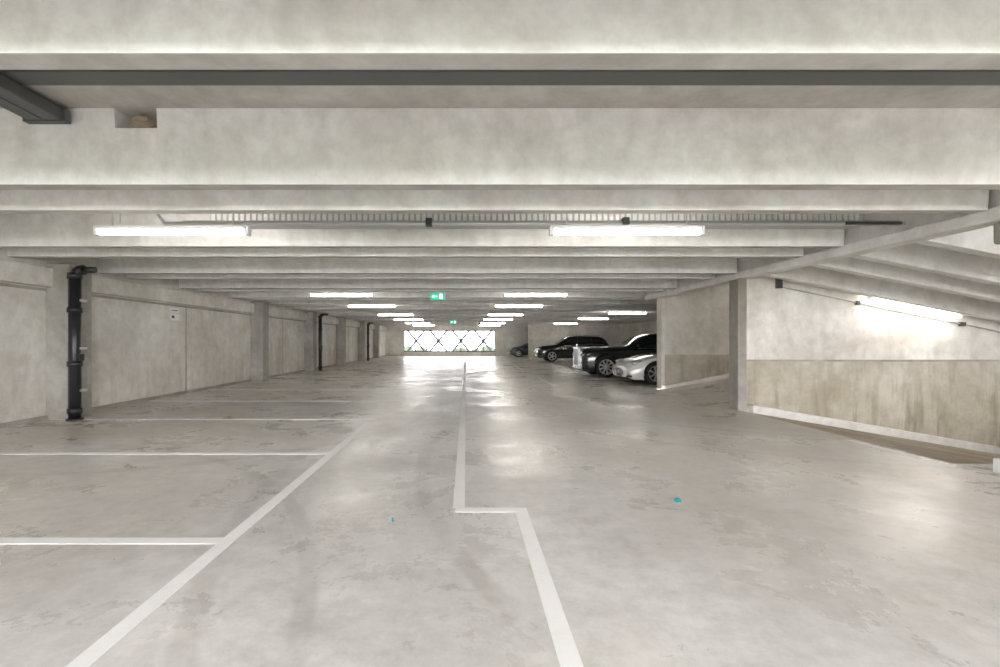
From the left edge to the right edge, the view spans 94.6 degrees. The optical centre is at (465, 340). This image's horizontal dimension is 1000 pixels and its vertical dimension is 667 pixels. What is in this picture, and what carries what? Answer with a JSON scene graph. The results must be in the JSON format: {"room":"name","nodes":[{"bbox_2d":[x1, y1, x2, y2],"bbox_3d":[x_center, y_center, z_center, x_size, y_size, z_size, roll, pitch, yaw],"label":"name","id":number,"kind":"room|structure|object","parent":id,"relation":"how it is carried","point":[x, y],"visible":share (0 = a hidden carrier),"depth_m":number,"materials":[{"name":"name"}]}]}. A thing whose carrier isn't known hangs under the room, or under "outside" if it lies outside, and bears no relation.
{"room":"parking garage","nodes":[
{"label":"parking garage","id":0,"kind":"room"},
{"bbox_2d":[0,248,385,423],"bbox_3d":[-7.650,-0.315,19.000,0.300,3.430,48.000,0,0,0],"label":"wall","id":1,"kind":"structure","parent":0,"point":[138,352],"depth_m":10.54,"materials":[{"name":"concrete"}]},
{"bbox_2d":[169,307,178,320],"bbox_3d":[-7.482,-0.690,11.800,0.030,0.320,0.360,0,0,0],"label":"wall sign","id":2,"kind":"object","parent":1,"relation":"attached to","point":[172,316],"visible":1,"depth_m":11.78,"materials":[{"name":"white plastic"}]},
{"bbox_2d":[0,283,381,330],"bbox_3d":[-7.485,-0.912,19.000,0.030,0.045,48.000,0,0,0],"label":"trim","id":3,"kind":"structure","parent":1,"relation":"attached to","point":[1,284],"depth_m":10.67,"materials":[{"name":"concrete"}]},
{"bbox_2d":[0,355,385,427],"bbox_3d":[-7.475,1.365,19.000,0.050,0.070,48.000,0,0,0],"label":"baseboard","id":4,"kind":"structure","parent":1,"relation":"attached to","point":[41,418],"depth_m":10.73,"materials":[{"name":"concrete"}]},
{"bbox_2d":[0,259,386,330],"bbox_3d":[-7.430,-1.130,19.000,0.140,0.340,48.000,0,0,0],"label":"trim ledge","id":5,"kind":"object","parent":1,"relation":"attached to","point":[10,271],"visible":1,"depth_m":10.53,"materials":[{"name":"concrete"}]},
{"bbox_2d":[186,308,366,390],"bbox_3d":[-7.494,0.215,18.815,0.012,2.230,31.630,0,0,0],"label":"joint","id":6,"kind":"object","parent":1,"relation":"attached to","point":[186,308],"visible":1,"depth_m":18.80,"materials":[{"name":"concrete"}]},
{"bbox_2d":[231,292,646,297],"bbox_3d":[2.743,-1.705,14.725,20.475,0.650,0.229,0,0,0],"label":"ceiling beam","id":7,"kind":"structure","parent":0,"point":[233,294],"depth_m":14.65,"materials":[{"name":"grey concrete"}]},
{"bbox_2d":[243,298,656,299],"bbox_3d":[2.743,-1.705,15.525,20.475,0.650,0.229,0,0,0],"label":"ceiling beam","id":8,"kind":"structure","parent":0,"point":[243,298],"depth_m":15.45,"materials":[{"name":"grey concrete"}]},
{"bbox_2d":[382,325,527,325],"bbox_3d":[2.743,-1.705,41.225,20.475,0.650,0.229,0,0,0],"label":"ceiling beam","id":9,"kind":"structure","parent":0,"point":[382,325],"depth_m":41.15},
{"bbox_2d":[386,326,527,355],"bbox_3d":[2.600,-0.315,43.150,20.800,3.430,0.300,0,0,0],"label":"wall","id":10,"kind":"structure","parent":0,"point":[506,337],"depth_m":43.00,"materials":[{"name":"concrete"}]},
{"bbox_2d":[404,330,494,351],"bbox_3d":[-1.550,0.000,43.140,8.580,2.040,0.080,0,0,0],"label":"frame","id":11,"kind":"object","parent":10,"relation":"attached to","point":[404,330],"visible":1,"depth_m":43.10,"materials":[{"name":"metal"}]},
{"bbox_2d":[267,300,656,304],"bbox_3d":[2.743,-1.705,17.375,20.475,0.650,0.229,0,0,0],"label":"ceiling beam","id":12,"kind":"structure","parent":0,"point":[271,302],"depth_m":17.30,"materials":[{"name":"grey concrete"}]},
{"bbox_2d":[276,305,656,305],"bbox_3d":[2.743,-1.705,18.175,20.475,0.650,0.229,0,0,0],"label":"ceiling beam","id":13,"kind":"structure","parent":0,"point":[276,305],"depth_m":18.11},
{"bbox_2d":[293,306,656,308],"bbox_3d":[2.743,-1.705,20.025,20.475,0.650,0.229,0,0,0],"label":"ceiling beam","id":14,"kind":"structure","parent":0,"point":[294,307],"depth_m":19.95,"materials":[{"name":"grey concrete"}]},
{"bbox_2d":[300,309,656,310],"bbox_3d":[2.743,-1.705,20.825,20.475,0.650,0.229,0,0,0],"label":"ceiling beam","id":15,"kind":"structure","parent":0,"point":[300,309],"depth_m":20.78,"materials":[{"name":"grey concrete"}]},
{"bbox_2d":[314,311,656,312],"bbox_3d":[2.743,-1.705,22.675,20.475,0.650,0.229,0,0,0],"label":"ceiling beam","id":16,"kind":"structure","parent":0,"point":[314,311],"depth_m":22.60,"materials":[{"name":"grey concrete"}]},
{"bbox_2d":[319,313,656,313],"bbox_3d":[2.743,-1.705,23.475,20.475,0.650,0.229,0,0,0],"label":"ceiling beam","id":17,"kind":"structure","parent":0,"point":[319,313],"depth_m":23.40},
{"bbox_2d":[329,314,656,315],"bbox_3d":[2.743,-1.705,25.325,20.475,0.650,0.229,0,0,0],"label":"ceiling beam","id":18,"kind":"structure","parent":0,"point":[329,314],"depth_m":25.25,"materials":[{"name":"grey concrete"}]},
{"bbox_2d":[334,316,656,316],"bbox_3d":[2.743,-1.705,26.125,20.475,0.650,0.229,0,0,0],"label":"ceiling beam","id":19,"kind":"structure","parent":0,"point":[334,316],"depth_m":26.06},
{"bbox_2d":[0,356,999,666],"bbox_3d":[2.600,1.548,19.150,20.800,0.303,48.300,0,0,0],"label":"floor","id":20,"kind":"structure","parent":0,"point":[785,544],"depth_m":3.36,"materials":[{"name":"concrete"}]},
{"bbox_2d":[46,264,91,418],"bbox_3d":[-7.285,0.011,8.450,0.429,2.778,0.500,0,0,0],"label":"concrete column","id":21,"kind":"structure","parent":20,"relation":"on","point":[57,295],"depth_m":8.20,"materials":[{"name":"grey concrete"}]},
{"bbox_2d":[65,265,97,420],"bbox_3d":[-6.814,0.027,8.156,0.489,2.747,0.269,0,0,0],"label":"drain pipe","id":22,"kind":"object","parent":21,"relation":"attached to","point":[74,309],"visible":1,"depth_m":8.08,"materials":[{"name":"metal"}]},
{"bbox_2d":[251,301,268,380],"bbox_3d":[-7.285,0.011,16.250,0.429,2.778,0.500,0,0,0],"label":"concrete column","id":23,"kind":"structure","parent":20,"relation":"on","point":[260,317],"depth_m":16.00,"materials":[{"name":"grey concrete"}]},
{"bbox_2d":[304,311,316,370],"bbox_3d":[-7.285,0.011,21.550,0.429,2.778,0.500,0,0,0],"label":"concrete column","id":24,"kind":"structure","parent":20,"relation":"on","point":[310,325],"depth_m":21.30,"materials":[{"name":"grey concrete"}]},
{"bbox_2d":[318,313,327,370],"bbox_3d":[-6.816,0.032,21.914,0.472,2.736,0.252,0,0,0],"label":"drain pipe","id":25,"kind":"object","parent":20,"relation":"on","point":[321,315],"visible":1,"depth_m":21.84,"materials":[{"name":"metal"}]},
{"bbox_2d":[336,317,345,364],"bbox_3d":[-7.285,0.011,26.850,0.429,2.778,0.500,0,0,0],"label":"concrete column","id":26,"kind":"structure","parent":20,"relation":"on","point":[341,327],"depth_m":26.60,"materials":[{"name":"grey concrete"}]},
{"bbox_2d":[358,321,365,360],"bbox_3d":[-7.285,0.011,32.150,0.429,2.778,0.500,0,0,0],"label":"concrete column","id":27,"kind":"structure","parent":20,"relation":"on","point":[362,329],"depth_m":31.90,"materials":[{"name":"grey concrete"}]},
{"bbox_2d":[366,322,372,360],"bbox_3d":[-6.816,0.032,32.614,0.472,2.736,0.252,0,0,0],"label":"drain pipe","id":28,"kind":"object","parent":20,"relation":"on","point":[369,323],"visible":1,"depth_m":32.53,"materials":[{"name":"metal"}]},
{"bbox_2d":[373,324,379,357],"bbox_3d":[-7.285,0.011,37.450,0.429,2.778,0.500,0,0,0],"label":"concrete column","id":29,"kind":"structure","parent":20,"relation":"on","point":[376,332],"depth_m":37.20,"materials":[{"name":"grey concrete"}]},
{"bbox_2d":[508,342,527,356],"bbox_3d":[5.848,0.676,40.600,4.245,1.447,2.113,0,0,0],"label":"hatchback car","id":30,"kind":"object","parent":20,"relation":"on","point":[518,351],"visible":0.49,"depth_m":39.77,"materials":[{"name":"grey paint"}]},
{"bbox_2d":[534,335,610,361],"bbox_3d":[7.270,0.491,31.600,5.000,1.818,2.280,0,0,0],"label":"suv","id":31,"kind":"object","parent":20,"relation":"on","point":[563,348],"visible":0.69,"depth_m":30.76,"materials":[{"name":"paint"}]},
{"bbox_2d":[572,333,656,377],"bbox_3d":[7.250,0.551,18.500,5.700,1.699,2.317,0,0,0],"label":"luxury limousine","id":32,"kind":"object","parent":20,"relation":"on","point":[598,360],"visible":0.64,"depth_m":17.62,"materials":[{"name":"paint"}]},
{"bbox_2d":[573,347,581,365],"bbox_3d":[4.490,0.615,18.500,0.180,0.730,0.740,0,0,0],"label":"radiator grille","id":33,"kind":"object","parent":32,"relation":"attached to","point":[577,350],"depth_m":18.29,"materials":[{"name":"metal"}]},
{"bbox_2d":[612,352,656,384],"bbox_3d":[7.594,0.693,15.500,4.972,1.413,2.243,0,0,0],"label":"coupe","id":34,"kind":"object","parent":20,"relation":"on","point":[641,367],"visible":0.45,"depth_m":14.68,"materials":[{"name":"white paint"}]},
{"bbox_2d":[993,458,999,473],"bbox_3d":[5.950,1.320,4.625,0.700,0.160,0.550,0,0,0],"label":"plinth","id":35,"kind":"object","parent":20,"relation":"on","point":[996,461],"visible":1,"depth_m":4.86,"materials":[{"name":"concrete"}]},
{"bbox_3d":[6.060,-0.315,4.665,0.400,3.429,0.430,0,0,0],"label":"shaft","id":36,"kind":"object","parent":20,"relation":"on","visible":0},
{"bbox_2d":[993,222,999,244],"bbox_3d":[5.930,-1.137,4.700,0.660,0.235,0.400,0,0,0],"label":"corbel","id":37,"kind":"object","parent":36,"relation":"attached to","point":[996,228],"visible":1,"depth_m":4.86,"materials":[{"name":"concrete"}]},
{"bbox_2d":[0,85,999,118],"bbox_3d":[2.700,-2.155,19.150,21.000,0.250,48.300,0,0,0],"label":"ceiling","id":38,"kind":"structure","parent":0,"point":[131,101],"depth_m":3.83,"materials":[{"name":"concrete"}]},
{"bbox_2d":[0,73,70,123],"bbox_3d":[-3.610,-1.938,3.225,0.360,0.115,1.530,0,0,0],"label":"duct","id":39,"kind":"object","parent":38,"relation":"attached to","point":[19,100],"visible":1,"depth_m":3.74,"materials":[{"name":"grey metal"}]},
{"bbox_2d":[128,114,156,127],"bbox_3d":[-2.863,-1.931,4.127,0.287,0.189,0.168,0,0,0],"label":"lump","id":40,"kind":"object","parent":38,"relation":"attached to","point":[140,121],"visible":0.49,"depth_m":4.07,"materials":[{"name":"beige"}]},
{"bbox_2d":[93,214,250,235],"bbox_3d":[-3.580,-1.659,5.620,1.880,0.738,0.100,0,0,0],"label":"lamp","id":41,"kind":"object","parent":38,"relation":"hanging from","point":[97,230],"visible":0.93,"depth_m":5.59,"materials":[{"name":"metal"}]},
{"bbox_2d":[309,292,374,296],"bbox_3d":[-3.600,-1.659,13.350,1.880,0.738,0.100,0,0,0],"label":"lamp","id":42,"kind":"object","parent":38,"relation":"hanging from","point":[316,293],"visible":0.89,"depth_m":13.32,"materials":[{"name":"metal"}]},
{"bbox_2d":[347,305,396,306],"bbox_3d":[-3.600,-1.659,17.600,1.880,0.738,0.100,0,0,0],"label":"lamp","id":43,"kind":"object","parent":38,"relation":"hanging from","point":[347,305],"visible":0.66,"depth_m":17.57,"materials":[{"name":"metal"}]},
{"bbox_2d":[377,314,413,315],"bbox_3d":[-3.600,-1.659,23.500,1.880,0.738,0.100,0,0,0],"label":"lamp","id":44,"kind":"object","parent":38,"relation":"hanging from","point":[377,314],"visible":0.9,"depth_m":23.48,"materials":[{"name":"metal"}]},
{"bbox_2d":[6,248,803,257],"bbox_3d":[-0.993,-1.705,7.575,13.005,0.650,0.229,0,0,0],"label":"ceiling beam","id":45,"kind":"structure","parent":38,"relation":"attached to","point":[11,252],"depth_m":7.50,"materials":[{"name":"grey concrete"}]},
{"bbox_2d":[393,319,423,319],"bbox_3d":[-3.600,-1.659,28.800,1.880,0.738,0.100,0,0,0],"label":"lamp","id":46,"kind":"object","parent":38,"relation":"hanging from","point":[393,319],"visible":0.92,"depth_m":28.77,"materials":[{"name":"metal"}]},
{"bbox_2d":[97,258,736,273],"bbox_3d":[-0.993,-1.705,9.425,13.005,0.650,0.229,0,0,0],"label":"ceiling beam","id":47,"kind":"structure","parent":38,"relation":"attached to","point":[104,265],"depth_m":9.34,"materials":[{"name":"grey concrete"}]},
{"bbox_2d":[405,322,429,323],"bbox_3d":[-3.600,-1.659,34.200,1.880,0.738,0.100,0,0,0],"label":"lamp","id":48,"kind":"object","parent":38,"relation":"hanging from","point":[405,322],"visible":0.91,"depth_m":34.15,"materials":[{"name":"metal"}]},
{"bbox_2d":[126,274,715,278],"bbox_3d":[-0.993,-1.705,10.225,13.005,0.650,0.229,0,0,0],"label":"ceiling beam","id":49,"kind":"structure","parent":38,"relation":"attached to","point":[129,276],"depth_m":10.15,"materials":[{"name":"grey concrete"}]},
{"bbox_2d":[0,214,844,247],"bbox_3d":[-0.993,-1.705,6.775,13.005,0.650,0.229,0,0,0],"label":"ceiling beam","id":50,"kind":"structure","parent":38,"relation":"attached to","point":[16,230],"depth_m":6.70,"materials":[{"name":"grey concrete"}]},
{"bbox_2d":[179,279,676,288],"bbox_3d":[-0.993,-1.705,12.075,13.005,0.650,0.229,0,0,0],"label":"ceiling beam","id":51,"kind":"structure","parent":38,"relation":"attached to","point":[183,283],"depth_m":12.00,"materials":[{"name":"grey concrete"}]},
{"bbox_2d":[197,289,663,291],"bbox_3d":[-0.993,-1.705,12.875,13.005,0.650,0.229,0,0,0],"label":"ceiling beam","id":52,"kind":"structure","parent":38,"relation":"attached to","point":[198,290],"depth_m":12.80,"materials":[{"name":"grey concrete"}]},
{"bbox_2d":[431,293,444,299],"bbox_3d":[-0.800,-1.595,13.018,0.400,0.869,0.044,0,0,0],"label":"exit sign","id":53,"kind":"object","parent":38,"relation":"hanging from","point":[434,296],"visible":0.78,"depth_m":13.00,"materials":[{"name":"plastic"}]},
{"bbox_2d":[481,322,505,323],"bbox_3d":[2.020,-1.659,34.200,1.880,0.738,0.100,0,0,0],"label":"lamp","id":54,"kind":"object","parent":38,"relation":"hanging from","point":[481,322],"visible":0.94,"depth_m":34.15,"materials":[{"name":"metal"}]},
{"bbox_2d":[0,190,988,213],"bbox_3d":[-0.993,-1.705,4.925,13.005,0.650,0.229,0,0,0],"label":"ceiling beam","id":55,"kind":"structure","parent":38,"relation":"attached to","point":[11,201],"depth_m":4.85,"materials":[{"name":"grey concrete"}]},
{"bbox_2d":[483,319,512,319],"bbox_3d":[2.020,-1.659,28.800,1.880,0.738,0.100,0,0,0],"label":"lamp","id":56,"kind":"object","parent":38,"relation":"hanging from","point":[483,319],"visible":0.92,"depth_m":28.77,"materials":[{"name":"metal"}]},
{"bbox_2d":[0,0,999,69],"bbox_3d":[-0.993,-1.705,2.275,13.005,0.650,0.229,0,0,0],"label":"ceiling beam","id":57,"kind":"structure","parent":38,"relation":"attached to","point":[35,34],"depth_m":2.20,"materials":[{"name":"grey concrete"}]},
{"bbox_2d":[0,108,999,189],"bbox_3d":[-0.993,-1.705,4.125,13.005,0.650,0.230,0,0,0],"label":"ceiling beam","id":58,"kind":"structure","parent":38,"relation":"attached to","point":[188,148],"depth_m":4.03,"materials":[{"name":"grey concrete"}]},
{"bbox_2d":[0,70,999,84],"bbox_3d":[-1.025,-2.014,18.085,12.950,0.028,45.230,0,0,0],"label":"pipe","id":59,"kind":"object","parent":38,"relation":"attached to","point":[22,77],"depth_m":3.49,"materials":[{"name":"grey metal"}]},
{"bbox_2d":[487,314,523,315],"bbox_3d":[2.020,-1.659,23.500,1.880,0.738,0.100,0,0,0],"label":"lamp","id":60,"kind":"object","parent":38,"relation":"hanging from","point":[487,314],"visible":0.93,"depth_m":23.48,"materials":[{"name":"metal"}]},
{"bbox_2d":[119,214,905,226],"bbox_3d":[0.572,-1.724,5.732,9.757,0.608,0.124,0,0,0],"label":"cable conduit","id":61,"kind":"object","parent":38,"relation":"attached to","point":[625,221],"visible":0.81,"depth_m":5.70,"materials":[{"name":"metal"}]},
{"bbox_2d":[494,305,543,306],"bbox_3d":[2.020,-1.659,17.600,1.880,0.738,0.100,0,0,0],"label":"lamp","id":62,"kind":"object","parent":38,"relation":"hanging from","point":[494,305],"visible":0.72,"depth_m":17.57,"materials":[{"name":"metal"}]},
{"bbox_2d":[503,292,567,296],"bbox_3d":[2.020,-1.659,13.350,1.880,0.738,0.100,0,0,0],"label":"lamp","id":63,"kind":"object","parent":38,"relation":"hanging from","point":[510,293],"visible":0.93,"depth_m":13.32,"materials":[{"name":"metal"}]},
{"bbox_2d":[210,214,863,228],"bbox_3d":[0.975,-1.804,6.400,8.950,0.448,0.240,0,0,0],"label":"cable tray","id":64,"kind":"object","parent":38,"relation":"hanging from","point":[213,217],"visible":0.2,"depth_m":6.29,"materials":[{"name":"metal"}]},
{"bbox_2d":[578,317,608,319],"bbox_3d":[7.700,-1.659,27.800,1.880,0.738,0.100,0,0,0],"label":"lamp","id":65,"kind":"object","parent":38,"relation":"hanging from","point":[605,318],"visible":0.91,"depth_m":27.78,"materials":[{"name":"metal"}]},
{"bbox_2d":[549,214,704,235],"bbox_3d":[1.960,-1.659,5.620,1.880,0.738,0.100,0,0,0],"label":"lamp","id":66,"kind":"object","parent":38,"relation":"hanging from","point":[553,230],"visible":0.94,"depth_m":5.59,"materials":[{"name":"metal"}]},
{"bbox_2d":[607,311,646,313],"bbox_3d":[7.700,-1.659,22.000,1.880,0.738,0.100,0,0,0],"label":"lamp","id":67,"kind":"object","parent":38,"relation":"hanging from","point":[611,312],"visible":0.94,"depth_m":21.96,"materials":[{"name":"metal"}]},
{"bbox_2d":[645,190,999,299],"bbox_3d":[5.645,-1.645,9.250,0.250,0.769,9.900,0,0,0],"label":"beam","id":68,"kind":"structure","parent":38,"relation":"attached to","point":[860,240],"depth_m":6.33,"materials":[{"name":"concrete"}]},
{"bbox_2d":[380,324,620,324],"bbox_3d":[2.743,-1.705,38.575,20.475,0.650,0.229,0,0,0],"label":"ceiling beam","id":69,"kind":"structure","parent":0,"point":[380,324],"depth_m":38.51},
{"bbox_2d":[345,317,656,317],"bbox_3d":[2.743,-1.705,27.975,20.475,0.650,0.229,0,0,0],"label":"ceiling beam","id":70,"kind":"structure","parent":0,"point":[345,317],"depth_m":27.90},
{"bbox_2d":[373,323,628,323],"bbox_3d":[2.743,-1.705,36.725,20.475,0.650,0.229,0,0,0],"label":"ceiling beam","id":71,"kind":"structure","parent":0,"point":[373,323],"depth_m":36.65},
{"bbox_2d":[346,318,656,318],"bbox_3d":[2.743,-1.705,28.775,20.475,0.650,0.229,0,0,0],"label":"ceiling beam","id":72,"kind":"structure","parent":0,"point":[346,318],"depth_m":28.70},
{"bbox_2d":[370,322,632,322],"bbox_3d":[2.743,-1.705,35.925,20.475,0.650,0.229,0,0,0],"label":"ceiling beam","id":73,"kind":"structure","parent":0,"point":[370,322],"depth_m":35.85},
{"bbox_2d":[353,319,656,319],"bbox_3d":[2.743,-1.705,30.625,20.475,0.650,0.229,0,0,0],"label":"ceiling beam","id":74,"kind":"structure","parent":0,"point":[353,319],"depth_m":30.55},
{"bbox_2d":[365,321,645,321],"bbox_3d":[2.743,-1.705,33.275,20.475,0.650,0.229,0,0,0],"label":"ceiling beam","id":75,"kind":"structure","parent":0,"point":[365,321],"depth_m":33.20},
{"bbox_2d":[356,320,655,320],"bbox_3d":[2.743,-1.705,31.425,20.475,0.650,0.229,0,0,0],"label":"ceiling beam","id":76,"kind":"structure","parent":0,"point":[356,320],"depth_m":31.35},
{"bbox_2d":[528,325,620,357],"bbox_3d":[9.123,-0.315,38.725,7.745,3.429,0.250,0,0,0],"label":"wall","id":77,"kind":"structure","parent":0,"point":[538,335],"depth_m":38.60,"materials":[{"name":"concrete"}]},
{"bbox_2d":[621,320,656,341],"bbox_3d":[13.125,0.050,19.150,0.250,7.700,48.300,0,0,0],"label":"wall","id":78,"kind":"structure","parent":0,"point":[629,330],"depth_m":34.87,"materials":[{"name":"concrete"}]},
{"bbox_2d":[657,284,728,388],"bbox_3d":[9.357,-0.315,13.525,7.275,3.430,0.550,0,0,0],"label":"wall","id":79,"kind":"structure","parent":0,"point":[692,327],"depth_m":13.50,"materials":[{"name":"concrete"}]},
{"bbox_2d":[660,378,728,406],"bbox_3d":[9.273,0.924,11.412,7.445,1.552,3.665,0,0,0],"label":"ramp","id":80,"kind":"object","parent":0,"point":[715,391],"visible":0.2,"depth_m":11.97,"materials":[{"name":"concrete"}]},
{"bbox_2d":[729,276,999,453],"bbox_3d":[9.235,0.050,9.315,7.530,7.700,0.510,0,0,0],"label":"wall","id":81,"kind":"structure","parent":0,"point":[794,355],"depth_m":9.27,"materials":[{"name":"concrete"}]},
{"bbox_2d":[775,279,999,331],"bbox_3d":[9.376,-0.538,9.259,6.253,1.444,0.079,0,0,0],"label":"conduit","id":82,"kind":"object","parent":81,"relation":"attached to","point":[778,282],"visible":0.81,"depth_m":9.26,"materials":[{"name":"grey metal"}]},
{"bbox_2d":[866,296,963,318],"bbox_3d":[8.903,-0.695,9.120,1.857,0.498,0.100,0,0,0],"label":"lamp","id":83,"kind":"object","parent":81,"relation":"attached to","point":[959,316],"visible":0.37,"depth_m":9.09,"materials":[{"name":"white plastic"}]},
{"bbox_2d":[749,412,999,463],"bbox_3d":[9.275,2.177,7.150,7.440,1.550,3.790,0,0,0],"label":"ramp","id":84,"kind":"object","parent":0,"point":[954,455],"visible":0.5,"depth_m":7.38,"materials":[{"name":"concrete"}]},
{"bbox_2d":[765,226,999,321],"bbox_3d":[9.387,-0.940,7.172,7.215,2.181,4.245,0,0,0],"label":"ceiling","id":85,"kind":"structure","parent":0,"point":[959,273],"depth_m":7.55,"materials":[{"name":"grey concrete"}]},
{"label":"outside","id":86,"kind":"structure","parent":0,"visible":0},
{"bbox_2d":[407,331,491,350],"bbox_3d":[-1.550,0.000,43.710,8.647,2.720,0.420,0,0,0],"label":"braces","id":87,"kind":"object","parent":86,"point":[409,332],"visible":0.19,"depth_m":43.57,"materials":[{"name":"metal"}]},
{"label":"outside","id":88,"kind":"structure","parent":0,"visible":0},
{"bbox_3d":[0.000,4.500,40.000,120.000,0.200,200.000,0,0,0],"label":"ground","id":89,"kind":"structure","parent":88,"visible":0},
{"bbox_2d":[405,346,493,350],"bbox_3d":[-1.212,2.809,66.170,28.063,4.332,6.088,0,0,0],"label":"hedge","id":90,"kind":"object","parent":89,"relation":"on","point":[407,347],"visible":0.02,"depth_m":64.57,"materials":[{"name":"green plant"}]}
]}

